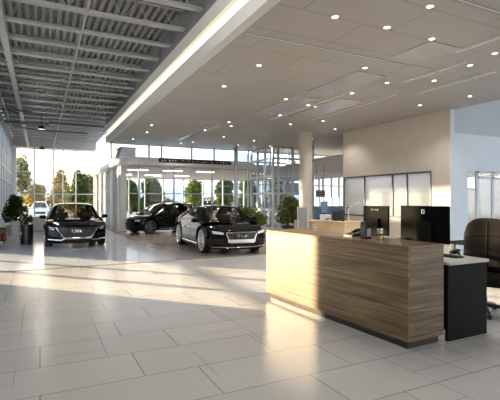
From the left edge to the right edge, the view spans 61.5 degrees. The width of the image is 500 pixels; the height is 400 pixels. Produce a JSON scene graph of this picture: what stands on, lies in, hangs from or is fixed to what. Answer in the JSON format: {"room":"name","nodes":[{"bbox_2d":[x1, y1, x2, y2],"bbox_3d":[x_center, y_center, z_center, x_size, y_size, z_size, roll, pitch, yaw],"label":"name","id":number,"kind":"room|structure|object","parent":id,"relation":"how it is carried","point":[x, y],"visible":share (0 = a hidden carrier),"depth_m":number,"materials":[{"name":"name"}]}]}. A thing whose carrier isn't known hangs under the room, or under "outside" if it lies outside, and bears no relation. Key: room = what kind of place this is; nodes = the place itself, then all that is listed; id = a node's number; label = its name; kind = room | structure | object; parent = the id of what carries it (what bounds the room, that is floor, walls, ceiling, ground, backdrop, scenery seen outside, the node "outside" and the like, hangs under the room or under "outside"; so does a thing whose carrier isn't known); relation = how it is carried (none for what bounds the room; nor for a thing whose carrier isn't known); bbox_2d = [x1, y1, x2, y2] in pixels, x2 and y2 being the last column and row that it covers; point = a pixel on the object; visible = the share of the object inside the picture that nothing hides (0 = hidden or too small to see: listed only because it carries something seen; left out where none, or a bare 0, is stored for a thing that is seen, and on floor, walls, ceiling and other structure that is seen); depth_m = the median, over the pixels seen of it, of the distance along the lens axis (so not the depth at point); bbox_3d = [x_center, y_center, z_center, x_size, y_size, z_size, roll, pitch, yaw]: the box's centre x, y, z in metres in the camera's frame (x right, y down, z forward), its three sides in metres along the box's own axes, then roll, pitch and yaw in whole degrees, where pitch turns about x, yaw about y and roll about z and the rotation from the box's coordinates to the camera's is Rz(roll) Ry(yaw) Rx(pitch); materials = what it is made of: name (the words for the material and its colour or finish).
{"room":"car showroom","nodes":[
{"label":"car showroom","id":0,"kind":"room"},
{"bbox_2d":[0,110,13,227],"bbox_3d":[-7.366,-1.450,10.684,0.260,6.100,43.700,0,0,-27],"label":"wall","id":1,"kind":"structure","parent":0,"point":[6,164],"depth_m":23.68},
{"bbox_2d":[0,123,8,157],"bbox_3d":[-13.720,-3.225,23.327,0.160,1.250,7.200,0,0,-27],"label":"window","id":2,"kind":"structure","parent":1,"relation":"in","point":[0,123],"depth_m":23.33,"materials":[{"name":"glass"}]},
{"bbox_2d":[13,145,15,221],"bbox_3d":[-16.820,-1.150,29.995,0.220,5.500,0.300,0,0,-27],"label":"trim","id":3,"kind":"structure","parent":1,"relation":"attached to","point":[14,146],"depth_m":29.86,"materials":[{"name":"white paint"}]},
{"bbox_2d":[13,138,95,150],"bbox_3d":[-14.452,-4.175,31.318,5.640,0.650,0.250,0,0,-27],"label":"trim","id":4,"kind":"structure","parent":1,"relation":"attached to","point":[20,145],"depth_m":31.21,"materials":[{"name":"paint"}]},
{"bbox_2d":[0,0,29,147],"bbox_3d":[-7.044,-3.860,12.410,0.140,0.120,40.500,0,0,-27],"label":"ceiling beam","id":5,"kind":"structure","parent":0,"point":[3,29],"depth_m":11.61,"materials":[{"name":"metal"}]},
{"bbox_2d":[0,94,86,133],"bbox_3d":[-10.420,-3.780,18.924,3.101,0.076,9.783,0,0,-4],"label":"ceiling pipe","id":6,"kind":"object","parent":5,"relation":"attached to","point":[1,99],"visible":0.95,"depth_m":22.30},
{"bbox_2d":[4,120,103,127],"bbox_3d":[-9.543,-3.720,20.608,4.440,0.105,0.710,0,0,-27],"label":"ceiling pipe","id":7,"kind":"object","parent":5,"relation":"attached to","point":[5,121],"visible":1,"depth_m":20.48,"materials":[{"name":"metal"}]},
{"bbox_2d":[0,107,105,125],"bbox_3d":[-9.405,-4.157,21.180,5.614,0.515,0.160,0,0,-27],"label":"ceiling beam","id":8,"kind":"structure","parent":0,"point":[11,117],"depth_m":20.90,"materials":[{"name":"metal"}]},
{"bbox_2d":[0,104,106,121],"bbox_3d":[-9.287,-4.157,19.953,4.727,0.515,0.160,0,0,-27],"label":"ceiling beam","id":9,"kind":"structure","parent":0,"point":[37,115],"depth_m":19.92,"materials":[{"name":"metal"}]},
{"bbox_2d":[1,111,105,128],"bbox_3d":[-9.919,-4.157,22.209,5.614,0.515,0.160,0,0,-27],"label":"ceiling beam","id":10,"kind":"structure","parent":0,"point":[1,111],"depth_m":22.29,"materials":[{"name":"metal"}]},
{"bbox_2d":[3,116,105,132],"bbox_3d":[-10.434,-4.157,23.237,5.614,0.515,0.160,0,0,-27],"label":"ceiling beam","id":11,"kind":"structure","parent":0,"point":[60,128],"depth_m":23.12,"materials":[{"name":"metal"}]},
{"bbox_2d":[0,98,109,117],"bbox_3d":[-8.773,-4.157,18.924,4.727,0.515,0.160,0,0,-27],"label":"ceiling beam","id":12,"kind":"structure","parent":0,"point":[78,114],"depth_m":18.94,"materials":[{"name":"metal"}]},
{"bbox_2d":[10,132,99,144],"bbox_3d":[-13.005,-4.157,28.380,5.614,0.515,0.160,0,0,-27],"label":"ceiling beam","id":13,"kind":"structure","parent":0,"point":[10,132],"depth_m":28.33,"materials":[{"name":"metal"}]},
{"bbox_2d":[4,119,105,135],"bbox_3d":[-10.948,-4.157,24.266,5.614,0.515,0.160,0,0,-27],"label":"ceiling beam","id":14,"kind":"structure","parent":0,"point":[90,133],"depth_m":23.86,"materials":[{"name":"metal"}]},
{"bbox_2d":[16,146,94,215],"bbox_3d":[-14.508,-1.150,31.318,5.540,5.500,0.120,0,0,-27],"label":"window","id":15,"kind":"structure","parent":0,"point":[19,147],"depth_m":31.51,"materials":[{"name":"metal"}]},
{"bbox_2d":[6,123,105,137],"bbox_3d":[-11.462,-4.157,25.294,5.614,0.515,0.160,0,0,-27],"label":"ceiling beam","id":16,"kind":"structure","parent":0,"point":[6,123],"depth_m":25.20,"materials":[{"name":"metal"}]},
{"bbox_2d":[7,126,104,140],"bbox_3d":[-11.976,-4.157,26.323,5.614,0.515,0.160,0,0,-27],"label":"ceiling beam","id":17,"kind":"structure","parent":0,"point":[7,126],"depth_m":26.32,"materials":[{"name":"metal"}]},
{"bbox_2d":[9,129,102,142],"bbox_3d":[-12.491,-4.157,27.352,5.614,0.515,0.160,0,0,-27],"label":"ceiling beam","id":18,"kind":"structure","parent":0,"point":[9,129],"depth_m":27.30,"materials":[{"name":"metal"}]},
{"bbox_2d":[0,91,113,113],"bbox_3d":[-8.259,-4.157,17.896,4.727,0.515,0.160,0,0,-27],"label":"ceiling beam","id":19,"kind":"structure","parent":0,"point":[61,98],"depth_m":17.90,"materials":[{"name":"metal"}]},
{"bbox_2d":[0,84,117,108],"bbox_3d":[-7.745,-4.157,16.867,4.727,0.515,0.160,0,0,-27],"label":"ceiling beam","id":20,"kind":"structure","parent":0,"point":[5,85],"depth_m":16.85,"materials":[{"name":"metal"}]},
{"bbox_2d":[0,76,122,102],"bbox_3d":[-7.230,-4.157,15.839,4.727,0.515,0.160,0,0,-27],"label":"ceiling beam","id":21,"kind":"structure","parent":0,"point":[1,77],"depth_m":15.83,"materials":[{"name":"metal"}]},
{"bbox_2d":[0,67,128,96],"bbox_3d":[-6.716,-4.157,14.810,4.727,0.515,0.160,0,0,-27],"label":"ceiling beam","id":22,"kind":"structure","parent":0,"point":[2,68],"depth_m":14.83,"materials":[{"name":"metal"}]},
{"bbox_2d":[0,57,134,89],"bbox_3d":[-6.202,-4.157,13.781,4.727,0.515,0.160,0,0,-27],"label":"ceiling beam","id":23,"kind":"structure","parent":0,"point":[1,58],"depth_m":13.84,"materials":[{"name":"metal"}]},
{"bbox_2d":[0,45,141,81],"bbox_3d":[-5.687,-4.157,12.753,4.727,0.515,0.160,0,0,-27],"label":"ceiling beam","id":24,"kind":"structure","parent":0,"point":[56,69],"depth_m":12.82,"materials":[{"name":"metal"}]},
{"bbox_2d":[53,0,90,146],"bbox_3d":[-5.595,-3.904,13.135,0.044,0.032,40.500,0,0,-27],"label":"ceiling beam","id":25,"kind":"structure","parent":0,"point":[89,1],"depth_m":11.07,"materials":[{"name":"metal"}]},
{"bbox_2d":[0,33,149,72],"bbox_3d":[-5.173,-4.157,11.724,4.727,0.515,0.160,0,0,-27],"label":"ceiling beam","id":26,"kind":"structure","parent":0,"point":[39,55],"depth_m":11.83,"materials":[{"name":"metal"}]},
{"bbox_2d":[0,15,159,60],"bbox_3d":[-4.659,-4.157,10.696,4.727,0.515,0.160,0,0,-27],"label":"ceiling beam","id":27,"kind":"structure","parent":0,"point":[11,37],"depth_m":10.81,"materials":[{"name":"metal"}]},
{"bbox_2d":[3,0,170,47],"bbox_3d":[-4.144,-4.157,9.667,4.727,0.515,0.160,0,0,-27],"label":"ceiling beam","id":28,"kind":"structure","parent":0,"point":[8,19],"depth_m":9.78,"materials":[{"name":"metal"}]},
{"bbox_2d":[0,0,190,141],"bbox_3d":[-5.807,-4.510,13.028,4.745,0.180,40.500,0,0,-27],"label":"deck","id":29,"kind":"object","parent":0,"point":[124,6],"visible":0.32,"depth_m":11.68,"materials":[{"name":"grey metal"}]},
{"bbox_2d":[95,176,98,213],"bbox_3d":[-11.350,-0.125,31.220,0.220,3.450,0.620,0,0,-27],"label":"wall","id":30,"kind":"structure","parent":0,"point":[96,177],"depth_m":30.93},
{"bbox_2d":[11,0,184,31],"bbox_3d":[-3.630,-4.157,8.639,4.727,0.515,0.160,0,0,-27],"label":"ceiling beam","id":31,"kind":"structure","parent":0,"point":[65,7],"depth_m":9.03,"materials":[{"name":"metal"}]},
{"bbox_2d":[100,174,103,219],"bbox_3d":[-10.170,-0.125,28.859,0.220,3.450,0.620,0,0,-27],"label":"wall","id":32,"kind":"structure","parent":0,"point":[101,175],"depth_m":28.61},
{"bbox_2d":[105,171,109,225],"bbox_3d":[-8.989,-0.125,26.497,0.220,3.450,0.620,0,0,-27],"label":"wall","id":33,"kind":"structure","parent":0,"point":[107,173],"depth_m":26.23,"materials":[{"name":"paint"}]},
{"bbox_2d":[111,168,116,227],"bbox_3d":[-7.808,-0.125,24.136,0.220,3.450,0.620,0,0,-27],"label":"wall","id":34,"kind":"structure","parent":0,"point":[113,170],"depth_m":23.87,"materials":[{"name":"paint"}]},
{"bbox_2d":[90,158,254,176],"bbox_3d":[-5.979,-1.970,28.405,7.790,0.340,12.440,0,0,-27],"label":"trim","id":35,"kind":"structure","parent":34,"relation":"attached to","point":[115,163],"depth_m":22.77,"materials":[{"name":"metal"}]},
{"bbox_2d":[110,143,250,161],"bbox_3d":[-3.533,-2.534,23.277,8.100,0.828,0.120,0,0,-27],"label":"window","id":36,"kind":"structure","parent":34,"relation":"in","point":[111,157],"depth_m":22.72,"materials":[{"name":"metal"}]},
{"bbox_2d":[159,158,230,164],"bbox_3d":[-2.927,-2.095,22.941,4.148,0.220,0.105,0,0,-27],"label":"sign","id":37,"kind":"object","parent":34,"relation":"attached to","point":[168,160],"visible":1,"depth_m":22.86,"materials":[{"name":"black plastic"}]},
{"bbox_2d":[118,165,119,230],"bbox_3d":[-6.793,-0.125,22.106,0.220,3.450,0.620,0,0,-27],"label":"wall","id":38,"kind":"structure","parent":0,"point":[119,165],"depth_m":21.86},
{"bbox_2d":[120,165,126,230],"bbox_3d":[-6.617,-0.110,21.887,0.300,3.420,0.430,0,0,-27],"label":"wall","id":39,"kind":"structure","parent":38,"relation":"attached to","point":[123,168],"depth_m":21.70,"materials":[{"name":"paint"}]},
{"bbox_2d":[127,165,250,215],"bbox_3d":[-3.238,-0.110,23.425,7.440,3.420,0.120,0,0,-27],"label":"window","id":40,"kind":"structure","parent":38,"relation":"in","point":[127,165],"depth_m":23.16,"materials":[{"name":"metal"}]},
{"bbox_2d":[106,0,216,124],"bbox_3d":[-0.671,-4.155,8.274,0.200,0.790,29.400,0,0,-27],"label":"wall","id":41,"kind":"structure","parent":0,"point":[188,19],"depth_m":11.13,"materials":[{"name":"paint"}]},
{"bbox_2d":[105,0,237,131],"bbox_3d":[-0.707,-3.610,8.256,0.160,0.300,29.400,0,0,-27],"label":"trim","id":42,"kind":"structure","parent":41,"relation":"attached to","point":[219,8],"depth_m":10.06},
{"bbox_2d":[105,0,280,142],"bbox_3d":[-0.720,-3.340,8.305,0.180,0.840,29.500,0,0,-27],"label":"trim","id":43,"kind":"structure","parent":41,"relation":"attached to","point":[251,11],"depth_m":8.56,"materials":[{"name":"paint"}]},
{"bbox_2d":[143,0,202,11],"bbox_3d":[-3.116,-4.157,7.610,4.727,0.515,0.160,0,0,-27],"label":"ceiling beam","id":44,"kind":"structure","parent":0,"point":[171,3],"depth_m":8.42,"materials":[{"name":"metal"}]},
{"bbox_2d":[127,165,342,180],"bbox_3d":[-1.152,-1.970,31.260,18.100,0.300,12.050,0,0,-27],"label":"ceiling","id":45,"kind":"structure","parent":0,"point":[329,172],"depth_m":28.85,"materials":[{"name":"white paint"}]},
{"bbox_2d":[115,147,136,156],"bbox_3d":[-7.625,-2.620,25.480,1.150,1.000,1.700,0,0,-27],"label":"roof unit","id":46,"kind":"structure","parent":45,"relation":"on","point":[121,151],"depth_m":24.84,"materials":[{"name":"paint"}]},
{"bbox_2d":[234,148,237,217],"bbox_3d":[-0.794,-0.660,23.808,0.210,4.520,0.210,0,0,-27],"label":"column steel","id":47,"kind":"structure","parent":0,"point":[235,149],"depth_m":23.71,"materials":[{"name":"metal"}]},
{"bbox_2d":[0,217,499,399],"bbox_3d":[6.847,1.650,17.678,31.940,0.100,43.500,0,0,-27],"label":"floor","id":48,"kind":"structure","parent":0,"point":[209,328],"depth_m":4.78,"materials":[{"name":"tile"}]},
{"bbox_2d":[1,194,28,234],"bbox_3d":[-10.845,0.652,19.406,1.192,1.896,0.866,0,0,-43],"label":"ficus plant","id":49,"kind":"object","parent":48,"relation":"on","point":[11,212],"visible":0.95,"depth_m":19.21,"materials":[{"name":"green plant"}]},
{"bbox_2d":[18,215,33,237],"bbox_3d":[-9.392,1.107,17.605,0.583,0.986,0.524,0,0,-27],"label":"potted plant","id":50,"kind":"object","parent":48,"relation":"on","point":[25,220],"visible":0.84,"depth_m":17.50,"materials":[{"name":"green plant"}]},
{"bbox_2d":[20,224,33,244],"bbox_3d":[-8.097,1.240,15.246,0.430,0.720,0.430,0,0,-27],"label":"planter","id":51,"kind":"object","parent":48,"relation":"on","point":[26,233],"visible":1,"depth_m":15.08,"materials":[{"name":"black plastic"}]},
{"bbox_2d":[31,216,43,231],"bbox_3d":[-10.530,1.222,21.691,1.420,0.755,0.660,0,0,-27],"label":"desk","id":52,"kind":"object","parent":48,"relation":"on","point":[38,223],"depth_m":21.27,"materials":[{"name":"white paint"}]},
{"bbox_2d":[39,203,107,246],"bbox_3d":[-6.838,0.855,16.058,2.288,1.490,5.008,0,0,-30],"label":"sedan","id":53,"kind":"object","parent":48,"relation":"on","point":[84,226],"visible":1,"depth_m":14.26,"materials":[{"name":"black paint"}]},
{"bbox_2d":[55,226,98,237],"bbox_3d":[-5.731,1.073,13.966,1.345,0.366,0.222,0,0,-27],"label":"grille","id":54,"kind":"object","parent":53,"relation":"attached to","point":[60,231],"depth_m":13.88,"materials":[{"name":"black metal"}]},
{"bbox_2d":[0,260,177,271],"bbox_3d":[-4.168,1.598,10.024,4.990,0.004,0.140,0,0,-27],"label":"trim","id":55,"kind":"structure","parent":48,"relation":"in","point":[166,260],"depth_m":10.08,"materials":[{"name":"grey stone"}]},
{"bbox_2d":[124,201,200,233],"bbox_3d":[-4.355,0.832,21.073,2.063,1.536,3.868,0,0,43],"label":"hatchback","id":56,"kind":"object","parent":48,"relation":"on","point":[149,223],"visible":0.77,"depth_m":20.09,"materials":[{"name":"black paint"}]},
{"bbox_2d":[127,177,290,216],"bbox_3d":[-3.846,-0.110,36.649,18.100,3.420,0.120,0,0,-27],"label":"window","id":57,"kind":"structure","parent":48,"relation":"on","point":[129,178],"depth_m":35.68,"materials":[{"name":"metal"}]},
{"bbox_2d":[175,205,264,252],"bbox_3d":[-1.220,0.885,14.287,2.251,1.430,4.806,0,0,-27],"label":"coupe","id":58,"kind":"object","parent":48,"relation":"on","point":[219,231],"visible":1,"depth_m":12.81,"materials":[{"name":"black paint"}]},
{"bbox_2d":[226,231,256,243],"bbox_3d":[-0.231,1.090,12.184,0.970,0.333,0.118,0,0,-24],"label":"grille","id":59,"kind":"object","parent":58,"relation":"attached to","point":[232,237],"depth_m":12.13,"materials":[{"name":"silver metal"}]},
{"bbox_2d":[236,205,267,225],"bbox_3d":[0.096,0.916,18.357,1.542,1.368,0.795,0,0,-27],"label":"potted shrub","id":60,"kind":"object","parent":48,"relation":"on","point":[246,210],"visible":0.67,"depth_m":18.24,"materials":[{"name":"green plant"}]},
{"bbox_2d":[250,146,313,228],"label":"window","id":61,"kind":"structure","parent":48,"relation":"on","point":[271,172],"depth_m":23.88,"materials":[{"name":"white metal"}]},
{"bbox_2d":[275,196,298,228],"bbox_3d":[1.766,0.687,19.281,1.395,1.827,1.023,0,0,-27],"label":"potted shrub","id":62,"kind":"object","parent":48,"relation":"on","point":[287,216],"visible":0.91,"depth_m":19.13,"materials":[{"name":"green plant"}]},
{"bbox_2d":[253,177,342,220],"bbox_3d":[7.290,-0.276,34.502,16.100,3.753,0.120,0,0,-27],"label":"window","id":63,"kind":"structure","parent":48,"relation":"on","point":[331,185],"depth_m":34.10,"materials":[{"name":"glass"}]},
{"bbox_2d":[297,207,317,230],"bbox_3d":[1.987,0.915,14.559,0.615,1.367,0.729,0,0,35],"label":"office chair","id":64,"kind":"object","parent":48,"relation":"on","point":[302,213],"visible":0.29,"depth_m":14.31,"materials":[{"name":"grey fabric"}]},
{"bbox_2d":[294,219,329,231],"bbox_3d":[2.504,1.200,16.572,1.011,0.800,1.320,0,0,-27],"label":"desk","id":65,"kind":"object","parent":48,"relation":"on","point":[322,225],"visible":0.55,"depth_m":16.00,"materials":[{"name":"brown wood"}]},
{"bbox_2d":[312,206,342,220],"bbox_3d":[4.628,0.965,24.000,2.620,1.270,0.120,0,0,-27],"label":"cubicle","id":66,"kind":"object","parent":48,"relation":"on","point":[316,213],"visible":0.24,"depth_m":23.85,"materials":[{"name":"fabric"}]},
{"bbox_2d":[330,221,360,233],"bbox_3d":[3.113,1.137,13.304,0.898,0.925,0.720,0,0,-27],"label":"desk","id":67,"kind":"object","parent":48,"relation":"on","point":[344,227],"visible":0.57,"depth_m":13.00,"materials":[{"name":"brown wood"}]},
{"bbox_2d":[266,229,443,348],"bbox_3d":[1.225,1.045,5.831,0.588,1.110,2.873,0,0,-29],"label":"reception desk","id":68,"kind":"object","parent":48,"relation":"on","point":[391,290],"visible":0.97,"depth_m":5.01,"materials":[{"name":"brown wood"}]},
{"bbox_2d":[266,229,443,249],"bbox_3d":[1.225,0.507,5.831,0.588,0.035,2.873,0,0,-29],"label":"countertop","id":69,"kind":"structure","parent":68,"relation":"on","point":[386,242],"depth_m":5.21,"materials":[{"name":"brown wood"}]},
{"bbox_2d":[360,221,370,238],"bbox_3d":[1.475,0.383,5.347,0.090,0.215,0.116,0,0,-27],"label":"card holder","id":70,"kind":"object","parent":68,"relation":"on","point":[365,226],"visible":1,"depth_m":5.31,"materials":[{"name":"black plastic"}]},
{"bbox_2d":[444,253,488,341],"bbox_3d":[1.982,1.153,6.028,0.702,0.895,2.570,0,0,-27],"label":"desk","id":71,"kind":"object","parent":48,"relation":"on","point":[465,279],"visible":0.44,"depth_m":4.87,"materials":[{"name":"black laminate"}]},
{"bbox_2d":[363,206,388,236],"bbox_3d":[1.888,0.397,6.286,0.200,0.617,0.528,0,0,-27],"label":"monitor","id":72,"kind":"object","parent":71,"relation":"on","point":[378,216],"visible":0.72,"depth_m":6.22,"materials":[{"name":"black plastic"}]},
{"bbox_2d":[401,205,449,244],"bbox_3d":[2.179,0.389,5.257,0.200,0.632,0.742,0,0,-27],"label":"monitor","id":73,"kind":"object","parent":71,"relation":"on","point":[418,223],"visible":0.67,"depth_m":5.18,"materials":[{"name":"black plastic"}]},
{"bbox_2d":[444,253,488,265],"bbox_3d":[1.982,0.723,6.028,0.702,0.035,2.570,0,0,-27],"label":"countertop","id":74,"kind":"structure","parent":71,"relation":"on","point":[448,261],"depth_m":4.94,"materials":[{"name":"grey stone"}]},
{"bbox_2d":[449,218,499,319],"bbox_3d":[3.334,0.933,5.980,0.810,1.333,0.840,0,0,38],"label":"office chair","id":75,"kind":"object","parent":48,"relation":"on","point":[481,235],"visible":0.63,"depth_m":6.12,"materials":[{"name":"brown leather"}]},
{"bbox_2d":[110,0,499,155],"bbox_3d":[11.388,-2.980,14.303,26.835,0.120,29.400,0,0,-27],"label":"ceiling","id":76,"kind":"structure","parent":0,"point":[287,70],"depth_m":9.85,"materials":[{"name":"paint"}]},
{"bbox_2d":[255,96,319,114],"bbox_3d":[1.096,-2.913,13.126,0.900,0.018,2.500,0,0,-27],"label":"ceiling panel","id":77,"kind":"object","parent":76,"relation":"attached to","point":[295,102],"visible":1,"depth_m":12.91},
{"bbox_2d":[268,94,344,120],"bbox_3d":[1.655,-2.910,13.461,0.100,0.024,4.200,0,0,-27],"label":"ceiling slot","id":78,"kind":"object","parent":76,"relation":"attached to","point":[341,94],"visible":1,"depth_m":13.03,"materials":[{"name":"white paint"}]},
{"bbox_2d":[286,98,364,118],"bbox_3d":[2.325,-2.913,13.573,0.900,0.018,3.000,0,0,-27],"label":"ceiling panel","id":79,"kind":"object","parent":76,"relation":"attached to","point":[340,103],"visible":1,"depth_m":13.33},
{"bbox_2d":[307,71,386,94],"bbox_3d":[2.370,-2.913,10.577,0.900,0.018,2.000,0,0,-27],"label":"ceiling panel","id":80,"kind":"object","parent":76,"relation":"attached to","point":[355,79],"visible":1,"depth_m":10.47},
{"bbox_2d":[309,95,397,120],"bbox_3d":[3.131,-2.910,13.528,0.100,0.024,4.200,0,0,-27],"label":"ceiling slot","id":81,"kind":"object","parent":76,"relation":"attached to","point":[392,95],"visible":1,"depth_m":13.13,"materials":[{"name":"white paint"}]},
{"bbox_2d":[243,32,482,80],"bbox_3d":[2.766,-2.910,8.779,6.400,0.024,0.090,0,0,-27],"label":"ceiling slot","id":82,"kind":"object","parent":76,"relation":"attached to","point":[245,33],"visible":1,"depth_m":8.39,"materials":[{"name":"paint"}]},
{"bbox_2d":[390,41,462,63],"bbox_3d":[3.488,-2.913,8.341,0.900,0.018,1.000,0,0,-27],"label":"ceiling panel","id":83,"kind":"object","parent":76,"relation":"attached to","point":[431,50],"visible":1,"depth_m":8.27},
{"bbox_2d":[402,62,466,82],"bbox_3d":[4.181,-2.910,9.637,0.100,0.024,1.700,0,0,-27],"label":"ceiling slot","id":84,"kind":"object","parent":76,"relation":"attached to","point":[461,63],"visible":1,"depth_m":9.57,"materials":[{"name":"white paint"}]},
{"bbox_2d":[417,71,497,93],"bbox_3d":[5.098,-2.910,10.487,0.100,0.024,2.200,0,0,-27],"label":"ceiling slot","id":85,"kind":"object","parent":76,"relation":"attached to","point":[493,71],"visible":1,"depth_m":10.38,"materials":[{"name":"white paint"}]},
{"bbox_2d":[450,0,499,15],"bbox_3d":[4.372,-2.910,6.798,4.100,0.024,0.090,0,0,-27],"label":"ceiling slot","id":86,"kind":"object","parent":76,"relation":"attached to","point":[464,2],"visible":1,"depth_m":6.31,"materials":[{"name":"paint"}]},
{"bbox_2d":[454,36,499,52],"bbox_3d":[4.338,-2.910,7.759,0.100,0.024,1.200,0,0,-27],"label":"ceiling slot","id":87,"kind":"object","parent":76,"relation":"attached to","point":[497,37],"visible":1,"depth_m":7.83,"materials":[{"name":"white paint"}]},
{"bbox_2d":[299,132,311,218],"bbox_3d":[2.415,-0.660,18.202,0.560,4.520,0.560,0,0,-27],"label":"column round","id":88,"kind":"structure","parent":0,"point":[305,138],"depth_m":17.95,"materials":[{"name":"beige paint"}]},
{"bbox_2d":[275,154,342,167],"bbox_3d":[9.950,-2.225,28.845,16.400,0.150,13.300,0,0,-27],"label":"wall","id":89,"kind":"structure","parent":0,"point":[336,161],"depth_m":24.08,"materials":[{"name":"white paint"}]},
{"bbox_2d":[347,173,429,193],"bbox_3d":[6.489,-0.660,19.400,5.040,4.520,0.100,0,0,-27],"label":"window panes","id":90,"kind":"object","parent":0,"point":[420,182],"depth_m":19.31,"materials":[{"name":"glass"}]},
{"bbox_2d":[343,109,449,246],"bbox_3d":[5.313,-0.660,15.894,0.200,4.520,5.320,0,0,-27],"label":"wall","id":91,"kind":"structure","parent":0,"point":[420,143],"depth_m":15.19,"materials":[{"name":"beige paint"}]},
{"bbox_2d":[343,171,430,217],"bbox_3d":[5.108,-0.165,16.169,0.120,1.630,4.573,0,0,-27],"label":"window","id":92,"kind":"structure","parent":91,"relation":"in","point":[394,200],"depth_m":15.87,"materials":[{"name":"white glass"}]},
{"bbox_2d":[450,109,499,249],"bbox_3d":[12.740,-0.660,16.738,14.239,4.520,0.212,0,0,-27],"label":"wall","id":93,"kind":"structure","parent":0,"point":[468,152],"depth_m":13.76,"materials":[{"name":"paint"}]},
{"bbox_2d":[468,171,499,222],"bbox_3d":[8.569,0.315,14.638,3.196,2.570,0.080,0,0,-27],"label":"window","id":94,"kind":"structure","parent":93,"relation":"in","point":[484,198],"depth_m":14.35,"materials":[{"name":"glass"}]},
{"bbox_2d":[455,100,499,136],"bbox_3d":[12.819,-3.588,16.802,14.040,2.824,0.170,0,0,-27],"label":"wall","id":95,"kind":"structure","parent":0,"point":[483,119],"depth_m":14.19,"materials":[{"name":"grey paint"}]},
{"label":"outside","id":96,"kind":"structure","parent":0,"visible":0},
{"bbox_2d":[17,202,342,220],"bbox_3d":[-49.194,1.810,165.469,380.000,0.180,460.000,0,0,-27],"label":"ground","id":97,"kind":"structure","parent":96,"point":[215,212],"depth_m":57.79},
{"bbox_2d":[17,153,33,209],"bbox_3d":[-28.202,-2.134,51.973,3.910,7.712,2.752,0,0,41],"label":"tree","id":98,"kind":"object","parent":97,"relation":"on","point":[23,183],"visible":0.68,"depth_m":51.34,"materials":[{"name":"green plant"}]},
{"bbox_2d":[24,183,45,204],"bbox_3d":[-28.691,-0.270,56.083,2.843,3.990,3.005,0,0,-27],"label":"tree","id":99,"kind":"object","parent":97,"relation":"on","point":[29,198],"visible":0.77,"depth_m":55.39,"materials":[{"name":"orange plant"}]},
{"bbox_2d":[28,202,50,215],"bbox_3d":[-20.782,0.935,41.435,2.127,1.570,4.315,0,0,-30],"label":"parked car","id":100,"kind":"object","parent":97,"relation":"on","point":[43,210],"visible":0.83,"depth_m":39.90,"materials":[{"name":"white paint"}]},
{"bbox_2d":[18,192,92,211],"bbox_3d":[-29.122,0.548,60.020,17.017,3.347,2.160,0,0,0],"label":"hedge","id":101,"kind":"object","parent":97,"relation":"on","point":[69,207],"visible":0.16,"depth_m":59.71,"materials":[{"name":"green plant"}]},
{"bbox_2d":[49,169,70,212],"bbox_3d":[-24.313,-1.122,54.276,2.818,5.692,2.555,0,0,20],"label":"tree","id":102,"kind":"object","parent":97,"relation":"on","point":[57,184],"visible":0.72,"depth_m":53.60,"materials":[{"name":"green plant"}]},
{"bbox_2d":[65,170,91,212],"bbox_3d":[-19.266,-0.840,47.005,3.041,5.128,2.285,0,0,-45],"label":"tree","id":103,"kind":"object","parent":97,"relation":"on","point":[83,184],"visible":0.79,"depth_m":46.62,"materials":[{"name":"green plant"}]},
{"bbox_2d":[127,179,140,213],"bbox_3d":[-14.731,-0.432,52.043,2.385,4.314,2.630,0,0,-27],"label":"tree","id":104,"kind":"object","parent":97,"relation":"on","point":[133,187],"visible":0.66,"depth_m":51.65,"materials":[{"name":"green plant"}]},
{"bbox_2d":[127,196,176,211],"bbox_3d":[-15.321,0.741,60.030,10.210,2.868,2.170,0,0,0],"label":"hedge","id":105,"kind":"object","parent":97,"relation":"on","point":[135,208],"visible":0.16,"depth_m":59.55,"materials":[{"name":"green plant"}]},
{"bbox_2d":[140,179,165,212],"bbox_3d":[-11.137,-0.562,48.080,3.185,4.573,3.125,0,0,-39],"label":"tree","id":106,"kind":"object","parent":97,"relation":"on","point":[152,185],"visible":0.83,"depth_m":47.36,"materials":[{"name":"green plant"}]},
{"bbox_2d":[184,180,201,204],"bbox_3d":[-7.479,-0.607,55.998,3.095,4.662,3.335,0,0,-27],"label":"tree","id":107,"kind":"object","parent":97,"relation":"on","point":[195,186],"visible":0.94,"depth_m":55.16,"materials":[{"name":"green plant"}]},
{"bbox_2d":[214,181,233,204],"bbox_3d":[-3.123,-0.391,49.557,2.521,4.232,2.525,0,0,21],"label":"tree","id":108,"kind":"object","parent":97,"relation":"on","point":[228,185],"visible":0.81,"depth_m":49.13,"materials":[{"name":"green plant"}]},
{"bbox_2d":[185,196,298,211],"bbox_3d":[-0.678,0.767,59.973,17.848,3.029,2.201,0,0,0],"label":"hedge","id":109,"kind":"object","parent":97,"relation":"on","point":[209,197],"visible":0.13,"depth_m":59.70,"materials":[{"name":"green plant"}]},
{"bbox_2d":[238,181,259,208],"bbox_3d":[-0.143,-0.457,46.943,2.318,4.363,2.887,0,0,-27],"label":"tree","id":110,"kind":"object","parent":97,"relation":"on","point":[240,187],"visible":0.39,"depth_m":46.55,"materials":[{"name":"green plant"}]},
{"bbox_2d":[267,182,286,206],"bbox_3d":[3.615,-0.513,50.021,2.839,4.476,3.025,0,0,-27],"label":"tree","id":111,"kind":"object","parent":97,"relation":"on","point":[282,197],"visible":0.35,"depth_m":49.59,"materials":[{"name":"green plant"}]},
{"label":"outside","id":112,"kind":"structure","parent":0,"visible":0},
{"bbox_2d":[18,151,342,202],"bbox_3d":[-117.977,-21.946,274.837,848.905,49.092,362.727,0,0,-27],"label":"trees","id":113,"kind":"object","parent":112,"point":[242,156],"visible":0.06,"depth_m":330.91,"materials":[{"name":"plant"}]},
{"bbox_3d":[-0.644,-3.325,8.287,0.060,0.270,29.400,0,0,-27],"label":"trim","id":114,"kind":"structure","parent":0,"visible":0},
{"bbox_2d":[107,0,247,134],"bbox_3d":[-0.682,-3.325,8.257,0.035,0.250,29.380,0,0,-27],"label":"light","id":115,"kind":"object","parent":114,"relation":"attached to","point":[239,3],"visible":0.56,"depth_m":9.38,"materials":[{"name":"white"}]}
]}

